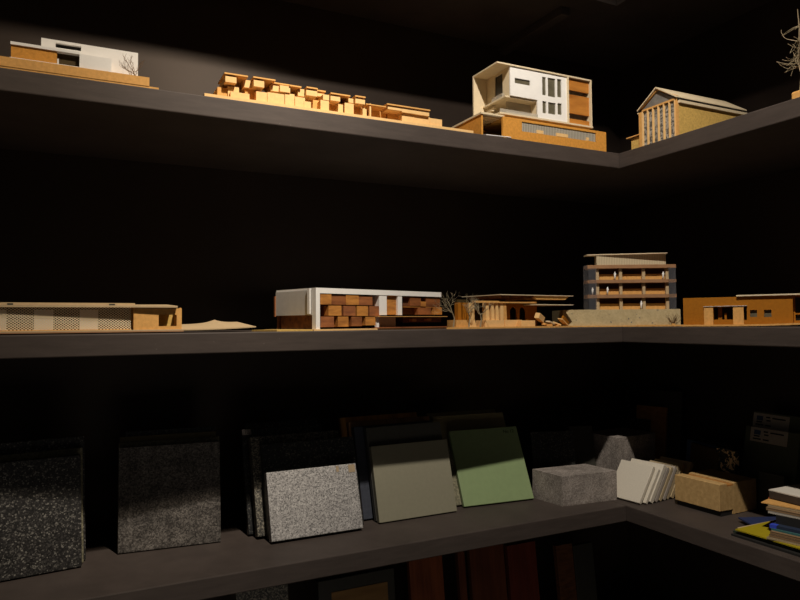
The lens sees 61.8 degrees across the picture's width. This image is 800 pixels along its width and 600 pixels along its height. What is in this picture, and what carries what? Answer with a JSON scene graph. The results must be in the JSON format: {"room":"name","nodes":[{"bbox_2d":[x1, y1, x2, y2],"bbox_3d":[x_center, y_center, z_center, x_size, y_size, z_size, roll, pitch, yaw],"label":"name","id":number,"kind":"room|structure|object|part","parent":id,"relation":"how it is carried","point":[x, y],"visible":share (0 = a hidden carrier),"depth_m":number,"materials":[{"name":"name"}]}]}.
{"room":"design studio","nodes":[
{"label":"design studio","id":0,"kind":"room"},
{"bbox_2d":[0,0,628,599],"bbox_3d":[-0.691,0.007,1.502,3.288,2.900,0.100,0,-2,-26],"label":"wall","id":1,"kind":"structure","parent":0,"point":[211,244],"depth_m":1.65,"materials":[{"name":"black paint"}]},
{"bbox_2d":[0,67,618,196],"bbox_3d":[-0.673,-0.339,1.246,2.488,0.037,0.400,0,-2,-26],"label":"shelf board","id":2,"kind":"object","parent":1,"relation":"attached to","point":[40,112],"visible":1,"depth_m":1.36,"materials":[{"name":"black paint"}]},
{"bbox_2d":[0,38,158,88],"bbox_3d":[-0.602,-0.395,1.159,0.328,0.067,0.170,0,-2,-26],"label":"model","id":3,"kind":"object","parent":2,"relation":"on","point":[53,57],"visible":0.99,"depth_m":1.11},
{"bbox_3d":[-0.609,-0.395,1.115,0.065,0.021,0.083,0,-2,-26],"label":"wood panel","id":4,"kind":"part","parent":3,"relation":"part of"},
{"bbox_3d":[-0.606,-0.373,1.151,0.312,0.015,0.160,0,-2,-26],"label":"board","id":5,"kind":"part","parent":3,"relation":"part of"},
{"bbox_2d":[203,72,472,132],"bbox_3d":[-0.122,-0.384,1.367,0.564,0.051,0.120,0,-2,-26],"label":"model","id":6,"kind":"object","parent":2,"relation":"on","point":[276,94],"visible":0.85,"depth_m":1.29},
{"bbox_3d":[-0.121,-0.361,1.366,0.564,0.005,0.120,0,-2,-26],"label":"board","id":7,"kind":"part","parent":6,"relation":"part of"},
{"bbox_3d":[-0.061,-0.379,1.340,0.003,0.028,0.006,0,-2,-26],"label":"post","id":8,"kind":"part","parent":6,"relation":"part of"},
{"bbox_2d":[451,61,605,151],"bbox_3d":[0.305,-0.441,1.593,0.354,0.174,0.147,0,-2,-26],"label":"model","id":9,"kind":"object","parent":2,"relation":"on","point":[512,101],"visible":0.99,"depth_m":1.55},
{"bbox_3d":[0.375,-0.470,1.615,0.004,0.110,0.097,0,-2,-26],"label":"frame","id":10,"kind":"part","parent":9,"relation":"part of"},
{"bbox_3d":[0.438,-0.469,1.646,0.004,0.110,0.097,0,-2,-26],"label":"frame","id":11,"kind":"part","parent":9,"relation":"part of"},
{"bbox_2d":[0,327,622,358],"bbox_3d":[-0.670,0.080,1.231,2.488,0.037,0.400,0,-2,-26],"label":"shelf board","id":12,"kind":"object","parent":1,"relation":"attached to","point":[207,341],"visible":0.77,"depth_m":1.23,"materials":[{"name":"black paint"}]},
{"bbox_2d":[0,302,255,334],"bbox_3d":[-0.517,0.032,1.162,0.508,0.052,0.132,1,-2,-29],"label":"model","id":13,"kind":"object","parent":12,"relation":"on","point":[16,318],"visible":1,"depth_m":1.11},
{"bbox_3d":[-0.586,0.049,1.066,0.294,0.001,0.007,1,-2,-29],"label":"facade sill","id":14,"kind":"part","parent":13,"relation":"part of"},
{"bbox_3d":[-0.518,0.044,1.164,0.508,0.019,0.126,1,-2,-29],"label":"board","id":15,"kind":"part","parent":13,"relation":"part of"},
{"bbox_2d":[252,288,447,330],"bbox_3d":[-0.113,0.022,1.431,0.456,0.083,0.173,1,-3,-44],"label":"model","id":16,"kind":"object","parent":12,"relation":"on","point":[306,309],"visible":0.98,"depth_m":1.36},
{"bbox_3d":[-0.257,0.013,1.373,0.002,0.042,0.004,1,-3,-44],"label":"panel","id":17,"kind":"part","parent":16,"relation":"part of","materials":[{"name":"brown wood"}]},
{"bbox_3d":[-0.084,-0.016,1.454,0.355,0.004,0.123,1,-3,-44],"label":"roof plate","id":18,"kind":"part","parent":16,"relation":"part of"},
{"bbox_3d":[-0.086,0.063,1.458,0.378,0.003,0.169,1,-3,-44],"label":"board","id":19,"kind":"part","parent":16,"relation":"part of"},
{"bbox_3d":[-0.037,0.019,1.404,0.356,0.080,0.012,1,-3,-44],"label":"frame","id":20,"kind":"part","parent":16,"relation":"part of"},
{"bbox_3d":[-0.048,0.047,1.388,0.007,0.024,0.006,1,-3,-44],"label":"post","id":21,"kind":"part","parent":16,"relation":"part of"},
{"bbox_3d":[-0.030,0.048,1.430,0.056,0.024,0.002,1,-3,-44],"label":"cream panel","id":22,"kind":"part","parent":16,"relation":"part of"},
{"bbox_3d":[-0.021,0.011,1.422,0.032,0.040,0.004,1,-3,-44],"label":"tan door","id":23,"kind":"part","parent":16,"relation":"part of","materials":[{"name":"brown wood"}]},
{"bbox_2d":[433,291,571,328],"bbox_3d":[0.210,0.025,1.548,0.437,0.081,0.189,1,-2,-37],"label":"model","id":24,"kind":"object","parent":12,"relation":"on","point":[502,310],"visible":1,"depth_m":1.51},
{"bbox_3d":[0.157,0.037,1.447,0.021,0.043,0.004,1,-2,-32],"label":"triangle panel","id":25,"kind":"part","parent":24,"relation":"part of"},
{"bbox_3d":[0.209,0.064,1.555,0.368,0.004,0.164,1,-2,-32],"label":"board","id":26,"kind":"part","parent":24,"relation":"part of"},
{"bbox_2d":[0,474,625,599],"bbox_3d":[-0.666,0.505,1.217,2.488,0.037,0.400,0,-2,-26],"label":"shelf board","id":27,"kind":"object","parent":1,"relation":"attached to","point":[240,562],"visible":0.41,"depth_m":1.30,"materials":[{"name":"black paint"}]},
{"bbox_2d":[0,454,81,580],"bbox_3d":[-0.664,0.385,1.186,0.176,0.200,0.047,1,-2,-33],"label":"tile","id":28,"kind":"structure","parent":27,"relation":"on","point":[41,530],"depth_m":1.19,"materials":[{"name":"black stone"}]},
{"bbox_2d":[0,447,83,562],"bbox_3d":[-0.670,0.382,1.204,0.179,0.209,0.037,1,-2,-33],"label":"tile","id":29,"kind":"structure","parent":27,"relation":"on","point":[70,451],"depth_m":1.24,"materials":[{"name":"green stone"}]},
{"bbox_2d":[0,436,85,559],"bbox_3d":[-0.674,0.372,1.221,0.178,0.228,0.047,1,-2,-33],"label":"tile","id":30,"kind":"structure","parent":27,"relation":"on","point":[76,441],"depth_m":1.25,"materials":[{"name":"black stone"}]},
{"bbox_2d":[117,436,218,550],"bbox_3d":[-0.464,0.386,1.348,0.194,0.206,0.038,0,-2,-21],"label":"tile","id":31,"kind":"structure","parent":27,"relation":"on","point":[213,438],"depth_m":1.35,"materials":[{"name":"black stone"}]},
{"bbox_2d":[120,431,215,442],"bbox_3d":[-0.470,0.382,1.359,0.187,0.214,0.038,0,-2,-21],"label":"tile","id":32,"kind":"structure","parent":27,"relation":"on","point":[209,433],"depth_m":1.37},
{"bbox_2d":[118,441,220,553],"bbox_3d":[-0.458,0.389,1.333,0.192,0.199,0.041,0,-2,-21],"label":"tile","id":33,"kind":"structure","parent":27,"relation":"on","point":[169,494],"depth_m":1.32,"materials":[{"name":"grey stone"}]},
{"bbox_2d":[126,426,215,436],"bbox_3d":[-0.470,0.378,1.375,0.177,0.223,0.044,0,-2,-21],"label":"tile","id":34,"kind":"structure","parent":27,"relation":"on","point":[207,428],"depth_m":1.38,"materials":[{"name":"black stone"}]},
{"bbox_2d":[244,418,316,428],"bbox_3d":[-0.253,0.382,1.480,0.167,0.219,0.081,0,-2,-26],"label":"tile","id":35,"kind":"structure","parent":27,"relation":"on","point":[314,420],"depth_m":1.51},
{"bbox_2d":[240,423,321,534],"bbox_3d":[-0.249,0.385,1.457,0.181,0.211,0.082,0,-2,-26],"label":"tile","id":36,"kind":"structure","parent":27,"relation":"on","point":[245,434],"depth_m":1.44,"materials":[{"name":"stone"}]},
{"bbox_2d":[248,430,338,536],"bbox_3d":[-0.218,0.391,1.440,0.199,0.198,0.083,0,-2,-26],"label":"tile","id":37,"kind":"structure","parent":27,"relation":"on","point":[254,443],"depth_m":1.41,"materials":[{"name":"grey stone"}]},
{"bbox_2d":[260,436,363,538],"bbox_3d":[-0.188,0.396,1.428,0.207,0.186,0.075,0,-2,-26],"label":"tile","id":38,"kind":"structure","parent":27,"relation":"on","point":[284,456],"depth_m":1.44,"materials":[{"name":"black stone"}]},
{"bbox_2d":[264,463,362,541],"bbox_3d":[-0.180,0.421,1.398,0.197,0.134,0.060,0,-2,-26],"label":"tile","id":39,"kind":"structure","parent":27,"relation":"on","point":[307,502],"depth_m":1.39,"materials":[{"name":"grey stone"}]},
{"bbox_2d":[338,412,416,436],"bbox_3d":[-0.038,0.384,1.581,0.203,0.218,0.070,1,-2,-27],"label":"tile","id":40,"kind":"structure","parent":27,"relation":"on","point":[342,421],"depth_m":1.59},
{"bbox_2d":[346,416,428,436],"bbox_3d":[-0.013,0.389,1.575,0.215,0.209,0.068,1,-2,-27],"label":"tile","id":41,"kind":"structure","parent":27,"relation":"on","point":[350,425],"depth_m":1.59,"materials":[{"name":"black"}]},
{"bbox_2d":[351,420,431,519],"bbox_3d":[-0.005,0.392,1.558,0.206,0.201,0.069,1,-2,-27],"label":"tile","id":42,"kind":"structure","parent":27,"relation":"on","point":[358,434],"depth_m":1.51,"materials":[{"name":"grey tile"}]},
{"bbox_2d":[364,422,441,520],"bbox_3d":[0.019,0.391,1.544,0.195,0.200,0.067,1,-2,-27],"label":"tile","id":43,"kind":"structure","parent":27,"relation":"on","point":[417,432],"depth_m":1.55,"materials":[{"name":"stone"}]},
{"bbox_2d":[369,439,456,522],"bbox_3d":[0.031,0.410,1.527,0.198,0.162,0.055,1,-2,-27],"label":"tile","id":44,"kind":"structure","parent":27,"relation":"on","point":[412,479],"depth_m":1.52,"materials":[{"name":"beige tile"}]},
{"bbox_2d":[448,449,461,505],"bbox_3d":[0.196,0.430,1.648,0.174,0.127,0.070,0,-2,-21],"label":"tile","id":45,"kind":"structure","parent":27,"relation":"on","point":[454,477],"depth_m":1.61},
{"bbox_2d":[425,409,494,419],"bbox_3d":[0.178,0.393,1.704,0.200,0.206,0.108,0,-2,-21],"label":"tile","id":46,"kind":"structure","parent":27,"relation":"on","point":[430,415],"depth_m":1.74,"materials":[{"name":"black"}]},
{"bbox_2d":[430,412,505,448],"bbox_3d":[0.192,0.395,1.688,0.204,0.200,0.106,0,-2,-21],"label":"tile","id":47,"kind":"structure","parent":27,"relation":"on","point":[448,423],"depth_m":1.72,"materials":[{"name":"tile"}]},
{"bbox_2d":[448,426,533,507],"bbox_3d":[0.224,0.409,1.653,0.192,0.169,0.089,0,-2,-21],"label":"ceramic tile","id":48,"kind":"structure","parent":27,"relation":"on","point":[489,463],"depth_m":1.65,"materials":[{"name":"green tile"}]},
{"bbox_2d":[529,430,575,468],"bbox_3d":[0.409,0.424,1.785,0.119,0.144,0.042,0,-2,-8],"label":"tile","id":49,"kind":"structure","parent":27,"relation":"on","point":[547,448],"depth_m":1.78,"materials":[{"name":"black stone"}]},
{"bbox_2d":[532,464,616,506],"bbox_3d":[0.433,0.457,1.656,0.180,0.071,0.098,0,-2,-21],"label":"concrete block","id":50,"kind":"object","parent":27,"relation":"on","point":[568,485],"visible":1,"depth_m":1.62,"materials":[{"name":"grey concrete"}]},
{"bbox_2d":[498,6,568,54],"bbox_3d":[0.362,-0.737,1.839,0.028,0.022,0.280,0,-2,-26],"label":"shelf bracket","id":51,"kind":"object","parent":1,"relation":"attached to","point":[560,13],"visible":1,"depth_m":1.81,"materials":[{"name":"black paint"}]},
{"bbox_3d":[-0.663,0.930,1.202,2.488,0.037,0.400,0,-2,-26],"label":"shelf board","id":52,"kind":"object","parent":1,"relation":"attached to","visible":0},
{"bbox_2d":[234,584,287,599],"bbox_3d":[-0.267,0.740,1.304,0.104,0.343,0.054,0,-2,-26],"label":"tile","id":53,"kind":"structure","parent":52,"relation":"on","point":[280,592],"depth_m":1.32,"materials":[{"name":"grey stone"}]},
{"bbox_2d":[315,566,394,599],"bbox_3d":[-0.087,0.749,1.410,0.174,0.329,0.052,0,-2,-26],"label":"framed panel","id":54,"kind":"object","parent":52,"relation":"on","point":[378,583],"visible":1,"depth_m":1.42,"materials":[{"name":"brown wood"}]},
{"bbox_3d":[-0.078,0.750,1.402,0.128,0.283,0.002,0,-8,-26],"label":"veneer panel","id":55,"kind":"part","parent":54,"relation":"part of","materials":[{"name":"brown wood"}]},
{"bbox_2d":[406,555,444,599],"bbox_3d":[0.066,0.744,1.550,0.088,0.346,0.056,0,-2,-26],"label":"wood board","id":56,"kind":"object","parent":52,"relation":"on","point":[425,579],"visible":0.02,"depth_m":1.56,"materials":[{"name":"red wood"}]},
{"bbox_2d":[455,551,467,599],"bbox_3d":[0.153,0.754,1.594,0.020,0.326,0.054,0,-2,-26],"label":"wood board","id":57,"kind":"object","parent":52,"relation":"on","point":[459,556],"visible":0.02,"depth_m":1.60,"materials":[{"name":"red wood"}]},
{"bbox_2d":[467,544,507,599],"bbox_3d":[0.219,0.758,1.627,0.099,0.321,0.053,0,-2,-26],"label":"wood board","id":58,"kind":"object","parent":52,"relation":"on","point":[486,565],"visible":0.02,"depth_m":1.63,"materials":[{"name":"red wood"}]},
{"bbox_2d":[504,540,539,599],"bbox_3d":[0.313,0.767,1.674,0.086,0.304,0.051,0,-2,-26],"label":"wood board","id":59,"kind":"object","parent":52,"relation":"on","point":[520,557],"visible":1,"depth_m":1.68,"materials":[{"name":"red wood"}]},
{"bbox_2d":[553,542,576,599],"bbox_3d":[0.435,0.780,1.735,0.053,0.280,0.048,0,-2,-26],"label":"wood board","id":60,"kind":"object","parent":52,"relation":"on","point":[562,552],"visible":1,"depth_m":1.74,"materials":[{"name":"brown wood"}]},
{"bbox_2d":[619,0,799,599],"bbox_3d":[1.468,-0.038,0.727,0.100,2.900,3.203,0,-2,-26],"label":"wall","id":61,"kind":"structure","parent":0,"point":[742,237],"depth_m":1.82,"materials":[{"name":"black paint"}]},
{"bbox_2d":[521,97,799,205],"bbox_3d":[1.087,-0.365,0.942,0.400,0.037,2.503,0,-2,-26],"label":"shelf board","id":62,"kind":"object","parent":61,"relation":"attached to","point":[764,141],"visible":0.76,"depth_m":1.56,"materials":[{"name":"black paint"}]},
{"bbox_2d":[626,87,746,149],"bbox_3d":[0.678,-0.421,1.588,0.233,0.126,0.160,0,-2,-26],"label":"model","id":63,"kind":"object","parent":62,"relation":"on","point":[665,113],"visible":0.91,"depth_m":1.52},
{"bbox_3d":[0.589,-0.461,1.524,0.001,0.031,0.098,0,-2,-26],"label":"gable glass","id":64,"kind":"part","parent":63,"relation":"part of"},
{"bbox_3d":[0.588,-0.421,1.522,0.006,0.123,0.110,0,-2,-26],"label":"gable frame","id":65,"kind":"part","parent":63,"relation":"part of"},
{"bbox_2d":[778,9,799,98],"bbox_3d":[0.768,-0.461,1.238,0.075,0.182,0.129,0,-2,-26],"label":"tree","id":66,"kind":"object","parent":62,"relation":"on","point":[796,94],"visible":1,"depth_m":1.26,"materials":[{"name":"plant"}]},
{"bbox_2d":[528,472,799,581],"bbox_3d":[1.094,0.480,0.913,0.400,0.037,2.503,0,-2,-26],"label":"shelf board","id":67,"kind":"object","parent":61,"relation":"attached to","point":[708,531],"visible":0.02,"depth_m":1.43,"materials":[{"name":"black paint"}]},
{"bbox_2d":[566,426,595,465],"bbox_3d":[0.495,0.421,1.817,0.070,0.152,0.044,0,-2,-8],"label":"tile","id":68,"kind":"structure","parent":67,"relation":"on","point":[582,435],"depth_m":1.82,"materials":[{"name":"black"}]},
{"bbox_2d":[593,427,654,470],"bbox_3d":[0.610,0.431,1.841,0.152,0.132,0.113,1,-2,-32],"label":"block","id":69,"kind":"object","parent":67,"relation":"on","point":[611,446],"visible":0.58,"depth_m":1.80,"materials":[{"name":"stone"}]},
{"bbox_2d":[617,460,654,504],"bbox_3d":[0.570,0.448,1.649,0.062,0.086,0.097,1,-2,-32],"label":"sample slab","id":70,"kind":"object","parent":67,"relation":"on","point":[633,478],"visible":0.76,"depth_m":1.64,"materials":[{"name":"beige stone"}]},
{"bbox_2d":[631,458,666,503],"bbox_3d":[0.600,0.447,1.656,0.065,0.088,0.097,1,-2,-32],"label":"sample slab","id":71,"kind":"object","parent":67,"relation":"on","point":[661,467],"visible":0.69,"depth_m":1.62,"materials":[{"name":"beige stone"}]},
{"bbox_2d":[642,468,659,503],"bbox_3d":[0.583,0.451,1.651,0.057,0.079,0.101,1,-2,-32],"label":"sample slab","id":72,"kind":"object","parent":67,"relation":"on","point":[656,471],"visible":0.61,"depth_m":1.61,"materials":[{"name":"beige stone"}]},
{"bbox_2d":[636,405,667,458],"bbox_3d":[0.730,0.405,1.942,0.034,0.190,0.091,1,-3,-43],"label":"wood board","id":73,"kind":"object","parent":67,"relation":"on","point":[658,416],"visible":0.49,"depth_m":1.92,"materials":[{"name":"brown wood"}]},
{"bbox_2d":[654,467,669,502],"bbox_3d":[0.614,0.451,1.662,0.059,0.080,0.092,1,-2,-32],"label":"sample slab","id":74,"kind":"object","parent":67,"relation":"on","point":[667,468],"visible":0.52,"depth_m":1.62,"materials":[{"name":"grey stone"}]},
{"bbox_2d":[649,461,676,500],"bbox_3d":[0.640,0.452,1.675,0.057,0.078,0.086,1,-2,-32],"label":"sample slab","id":75,"kind":"object","parent":67,"relation":"on","point":[673,467],"visible":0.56,"depth_m":1.64,"materials":[{"name":"grey stone"}]},
{"bbox_2d":[650,460,679,499],"bbox_3d":[0.653,0.452,1.684,0.057,0.078,0.085,1,-2,-32],"label":"sample slab","id":76,"kind":"object","parent":67,"relation":"on","point":[676,466],"visible":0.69,"depth_m":1.65,"materials":[{"name":"beige stone"}]},
{"bbox_2d":[658,466,672,501],"bbox_3d":[0.627,0.451,1.668,0.057,0.079,0.088,1,-2,-32],"label":"sample slab","id":77,"kind":"object","parent":67,"relation":"on","point":[669,467],"visible":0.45,"depth_m":1.63,"materials":[{"name":"beige stone"}]},
{"bbox_2d":[650,390,683,459],"bbox_3d":[0.767,0.381,1.931,0.040,0.235,0.096,1,-3,-43],"label":"board","id":78,"kind":"object","parent":67,"relation":"on","point":[673,400],"visible":0.5,"depth_m":1.91,"materials":[{"name":"black"}]},
{"bbox_2d":[654,458,684,498],"bbox_3d":[0.668,0.451,1.690,0.060,0.081,0.083,1,-2,-32],"label":"sample slab","id":79,"kind":"object","parent":67,"relation":"on","point":[682,466],"visible":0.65,"depth_m":1.67,"materials":[{"name":"brown stone"}]},
{"bbox_2d":[660,456,693,496],"bbox_3d":[0.687,0.449,1.695,0.063,0.085,0.090,1,-2,-32],"label":"sample slab","id":80,"kind":"object","parent":67,"relation":"on","point":[688,465],"visible":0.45,"depth_m":1.68,"materials":[{"name":"brown"}]},
{"bbox_2d":[675,469,756,516],"bbox_3d":[0.741,0.451,1.571,0.130,0.072,0.119,1,-2,-28],"label":"block","id":81,"kind":"object","parent":67,"relation":"on","point":[715,492],"visible":1,"depth_m":1.53,"materials":[{"name":"brown wood"}]},
{"bbox_2d":[700,436,742,474],"bbox_3d":[0.841,0.431,1.757,0.028,0.122,0.152,0,-2,-11],"label":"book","id":82,"kind":"object","parent":67,"relation":"on","point":[736,447],"visible":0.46,"depth_m":1.69,"materials":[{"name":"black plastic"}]},
{"bbox_2d":[716,447,738,474],"bbox_3d":[0.802,0.428,1.638,0.018,0.121,0.067,0,-2,-14],"label":"book","id":83,"kind":"object","parent":67,"relation":"on","point":[728,459],"visible":0.44,"depth_m":1.63,"materials":[{"name":"black paper"}]},
{"bbox_2d":[731,533,799,556],"bbox_3d":[0.826,0.473,1.247,0.170,0.004,0.340,0,-2,-26],"label":"folder","id":84,"kind":"object","parent":67,"relation":"on","point":[795,553],"visible":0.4,"depth_m":1.29,"materials":[{"name":"black plastic"}]},
{"bbox_2d":[733,530,799,551],"bbox_3d":[0.842,0.469,1.261,0.180,0.004,0.340,1,-2,-28],"label":"book","id":85,"kind":"object","parent":84,"relation":"on","point":[734,531],"visible":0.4,"depth_m":1.31,"materials":[{"name":"paper"}]},
{"bbox_2d":[738,517,775,524],"bbox_3d":[0.836,0.472,1.425,0.200,0.003,0.060,0,-2,-2],"label":"folder","id":86,"kind":"object","parent":85,"relation":"on","point":[749,520],"visible":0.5,"depth_m":1.43,"materials":[{"name":"blue paper"}]},
{"bbox_3d":[0.844,0.465,1.280,0.190,0.001,0.300,0,-2,-25],"label":"paper sheet","id":87,"kind":"object","parent":85,"relation":"on","visible":0},
{"bbox_2d":[735,520,799,548],"bbox_3d":[0.836,0.462,1.246,0.170,0.002,0.340,1,-2,-27],"label":"folder","id":88,"kind":"object","parent":87,"relation":"on","point":[762,530],"visible":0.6,"depth_m":1.35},
{"bbox_2d":[766,536,799,545],"bbox_3d":[0.874,0.459,1.252,0.190,0.004,0.280,1,-3,-41],"label":"magazine","id":89,"kind":"object","parent":88,"relation":"on","point":[768,537],"visible":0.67,"depth_m":1.27,"materials":[{"name":"beige paper"}]},
{"bbox_2d":[769,534,799,543],"bbox_3d":[0.879,0.455,1.248,0.190,0.004,0.280,1,-3,-39],"label":"magazine","id":90,"kind":"object","parent":89,"relation":"on","point":[770,535],"visible":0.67,"depth_m":1.28,"materials":[{"name":"brown paper"}]},
{"bbox_2d":[770,530,799,540],"bbox_3d":[0.881,0.450,1.247,0.190,0.006,0.280,1,-2,-38],"label":"magazine","id":91,"kind":"object","parent":90,"relation":"on","point":[772,532],"visible":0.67,"depth_m":1.28,"materials":[{"name":"brown paper"}]},
{"bbox_2d":[771,528,799,536],"bbox_3d":[0.885,0.445,1.251,0.190,0.004,0.280,1,-2,-37],"label":"magazine","id":92,"kind":"object","parent":91,"relation":"on","point":[773,529],"visible":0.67,"depth_m":1.28,"materials":[{"name":"teal paper"}]},
{"bbox_2d":[770,522,799,533],"bbox_3d":[0.887,0.440,1.262,0.191,0.007,0.281,1,-3,-39],"label":"binder","id":93,"kind":"object","parent":92,"relation":"on","point":[774,525],"visible":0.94,"depth_m":1.29,"materials":[{"name":"blue plastic"}]},
{"bbox_2d":[776,515,799,527],"bbox_3d":[0.892,0.429,1.269,0.180,0.017,0.260,1,-2,-38],"label":"notebook","id":94,"kind":"object","parent":93,"relation":"on","point":[792,522],"visible":0.67,"depth_m":1.30,"materials":[{"name":"black paper"}]},
{"bbox_2d":[768,511,799,518],"bbox_3d":[0.891,0.419,1.287,0.190,0.004,0.270,1,-3,-41],"label":"magazine","id":95,"kind":"object","parent":94,"relation":"on","point":[770,512],"visible":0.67,"depth_m":1.31,"materials":[{"name":"white paper"}]},
{"bbox_2d":[766,506,799,516],"bbox_3d":[0.889,0.413,1.285,0.190,0.006,0.270,1,-2,-38],"label":"magazine","id":96,"kind":"object","parent":95,"relation":"on","point":[783,511],"visible":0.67,"depth_m":1.31,"materials":[{"name":"brown paper"}]},
{"bbox_2d":[768,504,799,512],"bbox_3d":[0.896,0.409,1.295,0.190,0.004,0.270,1,-3,-40],"label":"magazine","id":97,"kind":"object","parent":96,"relation":"on","point":[773,506],"visible":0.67,"depth_m":1.31,"materials":[{"name":"brown paper"}]},
{"bbox_2d":[761,498,799,509],"bbox_3d":[0.887,0.407,1.321,0.200,0.002,0.250,1,-3,-41],"label":"paper sheet","id":98,"kind":"object","parent":97,"relation":"on","point":[769,501],"visible":0.4,"depth_m":1.34,"materials":[{"name":"orange paper"}]},
{"bbox_3d":[0.918,0.405,1.328,0.190,0.002,0.270,1,-2,-38],"label":"sheet","id":99,"kind":"object","parent":98,"relation":"on","visible":0},
{"bbox_2d":[769,484,799,504],"bbox_3d":[0.903,0.394,1.294,0.191,0.017,0.271,0,-2,-26],"label":"book","id":100,"kind":"object","parent":99,"relation":"on","point":[790,494],"visible":1,"depth_m":1.35,"materials":[{"name":"white paper"}]},
{"bbox_2d":[741,425,799,502],"bbox_3d":[0.882,0.397,1.586,0.054,0.177,0.146,0,-2,-21],"label":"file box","id":101,"kind":"object","parent":67,"relation":"on","point":[767,450],"visible":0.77,"depth_m":1.58,"materials":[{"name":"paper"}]},
{"bbox_2d":[757,471,786,510],"bbox_3d":[0.853,0.441,1.531,0.022,0.086,0.063,0,-2,-24],"label":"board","id":102,"kind":"object","parent":67,"relation":"on","point":[767,480],"visible":0.69,"depth_m":1.54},
{"bbox_2d":[753,411,799,433],"bbox_3d":[0.903,0.381,1.605,0.059,0.211,0.133,0,-2,-21],"label":"file box","id":103,"kind":"object","parent":67,"relation":"on","point":[780,422],"visible":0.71,"depth_m":1.61,"materials":[{"name":"paper"}]},
{"bbox_2d":[622,325,799,346],"bbox_3d":[1.090,0.055,0.927,0.400,0.037,2.503,0,-2,-26],"label":"shelf board","id":104,"kind":"object","parent":61,"relation":"attached to","point":[776,335],"visible":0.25,"depth_m":1.37,"materials":[{"name":"black paint"}]},
{"bbox_2d":[552,253,681,326],"bbox_3d":[0.551,-0.023,1.692,0.301,0.180,0.176,-1,-2,2],"label":"model","id":105,"kind":"object","parent":104,"relation":"on","point":[632,289],"visible":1,"depth_m":1.64},
{"bbox_3d":[0.543,0.066,1.698,0.283,0.003,0.160,-1,-2,2],"label":"board","id":106,"kind":"part","parent":105,"relation":"part of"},
{"bbox_3d":[0.517,-0.056,1.654,0.048,0.014,0.003,-1,-2,2],"label":"parapet panel","id":107,"kind":"part","parent":105,"relation":"part of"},
{"bbox_3d":[0.518,-0.020,1.653,0.048,0.015,0.003,-1,-2,2],"label":"parapet panel","id":108,"kind":"part","parent":105,"relation":"part of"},
{"bbox_3d":[0.518,0.017,1.652,0.048,0.015,0.003,-1,-2,2],"label":"parapet panel","id":109,"kind":"part","parent":105,"relation":"part of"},
{"bbox_3d":[0.574,-0.057,1.652,0.048,0.014,0.003,-1,-2,2],"label":"parapet panel","id":110,"kind":"part","parent":105,"relation":"part of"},
{"bbox_3d":[0.574,-0.021,1.651,0.048,0.015,0.003,-1,-2,2],"label":"parapet panel","id":111,"kind":"part","parent":105,"relation":"part of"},
{"bbox_3d":[0.574,0.016,1.650,0.048,0.015,0.003,-1,-2,2],"label":"parapet panel","id":112,"kind":"part","parent":105,"relation":"part of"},
{"bbox_3d":[0.631,-0.057,1.650,0.050,0.015,0.003,-1,-2,2],"label":"parapet panel","id":113,"kind":"part","parent":105,"relation":"part of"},
{"bbox_3d":[0.631,-0.021,1.649,0.050,0.015,0.003,-1,-2,2],"label":"parapet panel","id":114,"kind":"part","parent":105,"relation":"part of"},
{"bbox_3d":[0.631,0.015,1.648,0.050,0.015,0.003,-1,-2,2],"label":"parapet panel","id":115,"kind":"part","parent":105,"relation":"part of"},
{"bbox_2d":[681,293,799,326],"bbox_3d":[0.744,0.024,1.433,0.242,0.066,0.114,-2,-2,34],"label":"model","id":116,"kind":"object","parent":104,"relation":"on","point":[759,309],"visible":1,"depth_m":1.40},
{"bbox_3d":[0.662,0.034,1.433,0.018,0.038,0.004,-2,-2,34],"label":"porch panel","id":117,"kind":"part","parent":116,"relation":"part of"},
{"bbox_3d":[0.692,0.026,1.433,0.017,0.052,0.012,-2,-2,34],"label":"porch post","id":118,"kind":"part","parent":116,"relation":"part of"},
{"bbox_3d":[0.710,0.032,1.401,0.020,0.038,0.004,-2,-2,34],"label":"porch panel","id":119,"kind":"part","parent":116,"relation":"part of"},
{"bbox_3d":[0.744,0.052,1.432,0.242,0.007,0.114,-2,-2,34],"label":"board","id":120,"kind":"part","parent":116,"relation":"part of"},
{"bbox_3d":[1.097,0.904,0.898,0.400,0.037,2.503,0,-2,-26],"label":"shelf board","id":121,"kind":"object","parent":61,"relation":"attached to","visible":0},
{"bbox_2d":[572,541,597,599],"bbox_3d":[0.491,0.784,1.763,0.065,0.272,0.047,0,-2,-26],"label":"wood board","id":122,"kind":"object","parent":121,"relation":"on","point":[583,558],"visible":1,"depth_m":1.76,"materials":[{"name":"wood"}]}
]}

